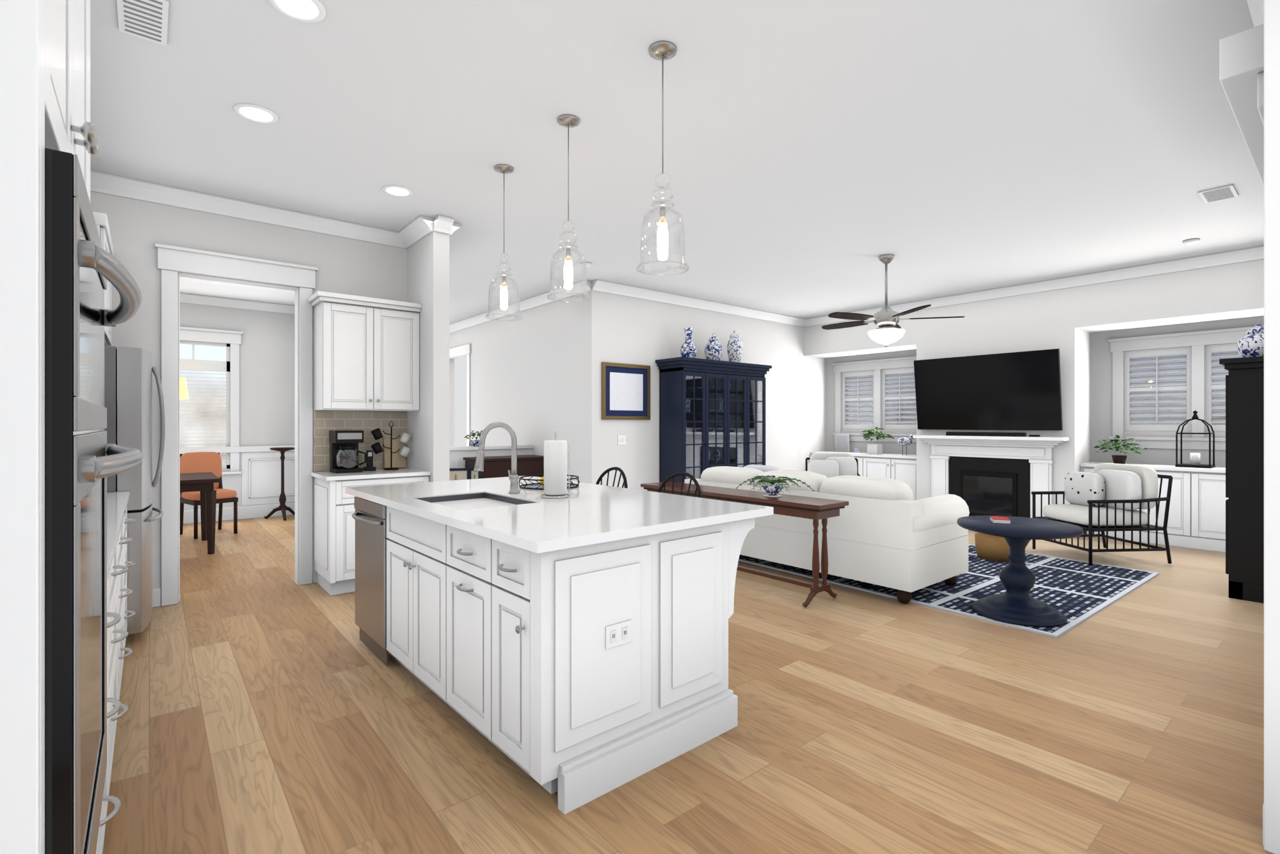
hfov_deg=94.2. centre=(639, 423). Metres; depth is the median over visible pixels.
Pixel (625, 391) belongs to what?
picture
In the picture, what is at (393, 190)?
recessed light
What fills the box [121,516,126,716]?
base cabinet
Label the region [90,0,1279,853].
trim
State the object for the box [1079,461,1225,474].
countertop
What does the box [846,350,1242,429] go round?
backdrop
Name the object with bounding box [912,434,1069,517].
fireplace mantel
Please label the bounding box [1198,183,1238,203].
ceiling vent
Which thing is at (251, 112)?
recessed light
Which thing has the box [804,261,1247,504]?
wall
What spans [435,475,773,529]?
island countertop
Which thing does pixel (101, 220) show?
upper cabinet
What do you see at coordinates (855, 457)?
base cabinet
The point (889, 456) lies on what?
countertop
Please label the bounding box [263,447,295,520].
plant stand
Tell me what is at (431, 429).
column
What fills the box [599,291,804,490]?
wall
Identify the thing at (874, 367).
window
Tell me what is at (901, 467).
base cabinet
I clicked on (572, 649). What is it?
kitchen island
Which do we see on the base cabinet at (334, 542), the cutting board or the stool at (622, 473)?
the cutting board
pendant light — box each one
[485,163,522,321]
[545,113,590,302]
[636,40,689,275]
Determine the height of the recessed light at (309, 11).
0.007 m
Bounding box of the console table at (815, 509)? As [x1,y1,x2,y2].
[640,481,848,607]
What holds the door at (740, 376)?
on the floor
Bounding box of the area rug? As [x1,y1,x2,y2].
[738,544,1159,637]
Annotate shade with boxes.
[179,377,188,399]
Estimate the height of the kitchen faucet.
0.390 m
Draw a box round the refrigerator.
[104,345,165,634]
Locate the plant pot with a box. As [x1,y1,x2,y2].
[463,429,483,446]
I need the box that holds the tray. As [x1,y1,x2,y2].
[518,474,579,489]
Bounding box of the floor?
[102,514,1272,853]
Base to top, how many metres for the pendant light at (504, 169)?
0.990 m
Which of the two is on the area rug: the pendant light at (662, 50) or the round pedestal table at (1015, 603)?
the round pedestal table at (1015, 603)
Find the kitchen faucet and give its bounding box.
[473,421,519,493]
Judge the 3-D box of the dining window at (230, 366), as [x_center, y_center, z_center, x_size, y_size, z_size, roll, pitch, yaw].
[-5.894,-0.290,7.857,1.080,1.940,0.127,0,0,-40]
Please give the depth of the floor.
2.48 m
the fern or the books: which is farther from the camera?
the fern
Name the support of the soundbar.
on the fireplace mantel
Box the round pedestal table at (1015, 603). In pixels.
[956,515,1083,627]
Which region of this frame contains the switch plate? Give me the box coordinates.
[618,435,625,444]
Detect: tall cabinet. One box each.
[0,0,143,853]
[657,361,711,483]
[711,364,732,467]
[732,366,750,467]
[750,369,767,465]
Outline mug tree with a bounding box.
[370,420,410,469]
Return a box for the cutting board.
[383,437,405,467]
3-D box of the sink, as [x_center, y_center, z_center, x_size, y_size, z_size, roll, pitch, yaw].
[-0.829,0.500,2.979,0.449,0.229,0.634,0,0,-40]
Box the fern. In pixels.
[735,475,814,497]
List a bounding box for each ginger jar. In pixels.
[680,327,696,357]
[704,332,723,360]
[727,330,743,362]
[1236,323,1263,357]
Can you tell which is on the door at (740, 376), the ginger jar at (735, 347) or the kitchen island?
the ginger jar at (735, 347)
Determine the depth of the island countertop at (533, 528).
2.34 m
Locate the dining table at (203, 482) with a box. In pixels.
[179,471,220,554]
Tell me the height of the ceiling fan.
0.920 m
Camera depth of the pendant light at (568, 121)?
3.29 m
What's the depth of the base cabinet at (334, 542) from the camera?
4.72 m
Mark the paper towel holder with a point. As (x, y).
(555, 468)
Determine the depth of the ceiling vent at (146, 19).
2.47 m
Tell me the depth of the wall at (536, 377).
7.92 m
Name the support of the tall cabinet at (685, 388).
on the floor
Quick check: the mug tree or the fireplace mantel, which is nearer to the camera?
the mug tree
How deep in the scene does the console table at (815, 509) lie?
4.43 m
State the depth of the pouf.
5.63 m
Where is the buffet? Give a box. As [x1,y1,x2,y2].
[463,454,543,478]
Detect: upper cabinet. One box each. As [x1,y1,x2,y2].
[92,211,112,344]
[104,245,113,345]
[307,290,421,411]
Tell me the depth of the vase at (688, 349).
7.66 m
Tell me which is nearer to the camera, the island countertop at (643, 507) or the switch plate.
the island countertop at (643, 507)
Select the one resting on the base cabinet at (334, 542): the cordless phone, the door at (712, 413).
the cordless phone
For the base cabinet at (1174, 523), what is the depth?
6.42 m
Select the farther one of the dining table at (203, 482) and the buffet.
the buffet
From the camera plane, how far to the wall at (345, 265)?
4.92 m
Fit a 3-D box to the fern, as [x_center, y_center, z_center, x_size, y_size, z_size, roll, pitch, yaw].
[1.063,0.494,4.701,0.563,0.149,0.638,0,0,-40]
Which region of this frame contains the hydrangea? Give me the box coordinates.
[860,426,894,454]
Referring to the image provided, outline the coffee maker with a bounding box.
[328,430,366,472]
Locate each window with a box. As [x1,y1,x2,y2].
[179,326,243,474]
[832,355,916,442]
[1107,325,1263,449]
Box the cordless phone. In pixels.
[363,449,375,471]
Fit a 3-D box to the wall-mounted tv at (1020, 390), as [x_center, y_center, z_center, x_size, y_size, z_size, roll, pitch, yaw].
[4.352,-0.395,7.553,0.202,0.948,1.680,0,0,-40]
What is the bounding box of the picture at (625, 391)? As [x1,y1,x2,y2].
[601,361,650,419]
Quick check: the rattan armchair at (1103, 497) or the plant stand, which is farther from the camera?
the plant stand
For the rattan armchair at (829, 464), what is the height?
0.902 m
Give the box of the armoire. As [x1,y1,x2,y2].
[1219,355,1263,603]
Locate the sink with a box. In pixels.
[417,490,529,508]
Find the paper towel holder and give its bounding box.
[540,430,570,497]
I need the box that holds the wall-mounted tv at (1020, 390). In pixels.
[913,348,1062,430]
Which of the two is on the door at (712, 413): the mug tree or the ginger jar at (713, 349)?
the ginger jar at (713, 349)
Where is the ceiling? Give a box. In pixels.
[90,0,1263,323]
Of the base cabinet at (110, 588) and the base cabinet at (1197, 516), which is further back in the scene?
the base cabinet at (1197, 516)
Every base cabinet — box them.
[96,565,113,853]
[113,536,121,816]
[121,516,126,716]
[126,493,131,656]
[309,410,430,595]
[853,456,858,472]
[858,456,916,499]
[1080,466,1182,547]
[1182,471,1228,552]
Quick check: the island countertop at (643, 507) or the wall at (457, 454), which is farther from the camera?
the wall at (457, 454)
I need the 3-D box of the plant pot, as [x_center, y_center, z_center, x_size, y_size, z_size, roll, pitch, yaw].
[-2.118,0.183,7.666,0.328,0.211,0.324,0,0,-40]
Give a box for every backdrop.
[179,343,225,464]
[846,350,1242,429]
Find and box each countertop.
[106,490,129,585]
[345,481,663,557]
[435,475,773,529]
[810,451,916,458]
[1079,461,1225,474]
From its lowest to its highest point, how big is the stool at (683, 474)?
1.013 m
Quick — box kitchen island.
[345,490,770,814]
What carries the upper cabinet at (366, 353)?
attached to the wall at (345, 265)
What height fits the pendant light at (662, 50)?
0.990 m
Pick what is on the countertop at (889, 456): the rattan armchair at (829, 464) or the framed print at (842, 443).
the framed print at (842, 443)
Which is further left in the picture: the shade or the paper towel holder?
the shade
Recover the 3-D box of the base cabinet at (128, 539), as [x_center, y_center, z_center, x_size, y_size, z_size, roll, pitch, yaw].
[-2.977,0.871,3.047,0.518,0.880,0.704,0,0,-40]
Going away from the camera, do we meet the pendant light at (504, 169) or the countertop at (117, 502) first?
the countertop at (117, 502)
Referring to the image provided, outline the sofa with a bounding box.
[684,464,969,603]
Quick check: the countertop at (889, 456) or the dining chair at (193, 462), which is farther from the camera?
the countertop at (889, 456)
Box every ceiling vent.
[116,0,168,46]
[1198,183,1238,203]
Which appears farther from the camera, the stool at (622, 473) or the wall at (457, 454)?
the wall at (457, 454)
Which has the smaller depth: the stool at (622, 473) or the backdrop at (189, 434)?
the stool at (622, 473)
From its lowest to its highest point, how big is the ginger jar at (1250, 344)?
0.271 m
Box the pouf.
[974,532,1009,561]
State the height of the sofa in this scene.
0.890 m
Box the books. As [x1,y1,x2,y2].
[990,515,1010,523]
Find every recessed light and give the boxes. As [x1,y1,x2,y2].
[232,103,279,124]
[268,0,326,23]
[382,184,412,197]
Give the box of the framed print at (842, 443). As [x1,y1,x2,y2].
[834,433,850,451]
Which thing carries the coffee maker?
on the base cabinet at (334, 542)
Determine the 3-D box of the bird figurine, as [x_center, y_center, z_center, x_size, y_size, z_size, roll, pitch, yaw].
[3.949,0.309,8.808,0.112,0.310,0.309,0,0,-40]
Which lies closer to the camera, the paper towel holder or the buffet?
the paper towel holder
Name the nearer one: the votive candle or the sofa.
the sofa
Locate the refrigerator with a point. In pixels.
(128, 387)
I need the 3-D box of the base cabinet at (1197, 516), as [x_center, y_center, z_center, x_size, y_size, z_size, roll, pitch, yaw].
[6.252,0.904,6.052,0.448,0.810,1.022,0,0,-40]
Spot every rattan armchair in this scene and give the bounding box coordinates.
[805,452,860,477]
[1031,462,1173,565]
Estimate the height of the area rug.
0.012 m
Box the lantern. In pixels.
[1175,410,1215,468]
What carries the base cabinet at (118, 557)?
on the floor
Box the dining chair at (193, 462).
[179,451,238,538]
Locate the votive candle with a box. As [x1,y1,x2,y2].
[854,448,859,453]
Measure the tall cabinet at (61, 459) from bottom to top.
2.520 m
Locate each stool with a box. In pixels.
[595,466,627,488]
[657,471,702,497]
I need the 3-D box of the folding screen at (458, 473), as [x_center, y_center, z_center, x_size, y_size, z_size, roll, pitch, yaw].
[-2.332,0.920,6.876,0.911,0.780,0.337,0,0,-40]
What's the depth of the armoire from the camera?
4.41 m
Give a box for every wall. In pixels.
[90,191,405,605]
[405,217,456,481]
[449,444,533,467]
[456,280,599,484]
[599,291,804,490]
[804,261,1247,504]
[1247,259,1263,327]
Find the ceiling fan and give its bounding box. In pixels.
[821,254,964,347]
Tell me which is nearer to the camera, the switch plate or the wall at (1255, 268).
the wall at (1255, 268)
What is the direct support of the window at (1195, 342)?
in the wall at (1080, 321)
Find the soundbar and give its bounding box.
[945,431,1039,436]
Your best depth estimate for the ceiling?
3.47 m
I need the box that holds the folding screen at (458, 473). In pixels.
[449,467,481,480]
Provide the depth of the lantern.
6.37 m
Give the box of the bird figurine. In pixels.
[896,433,914,455]

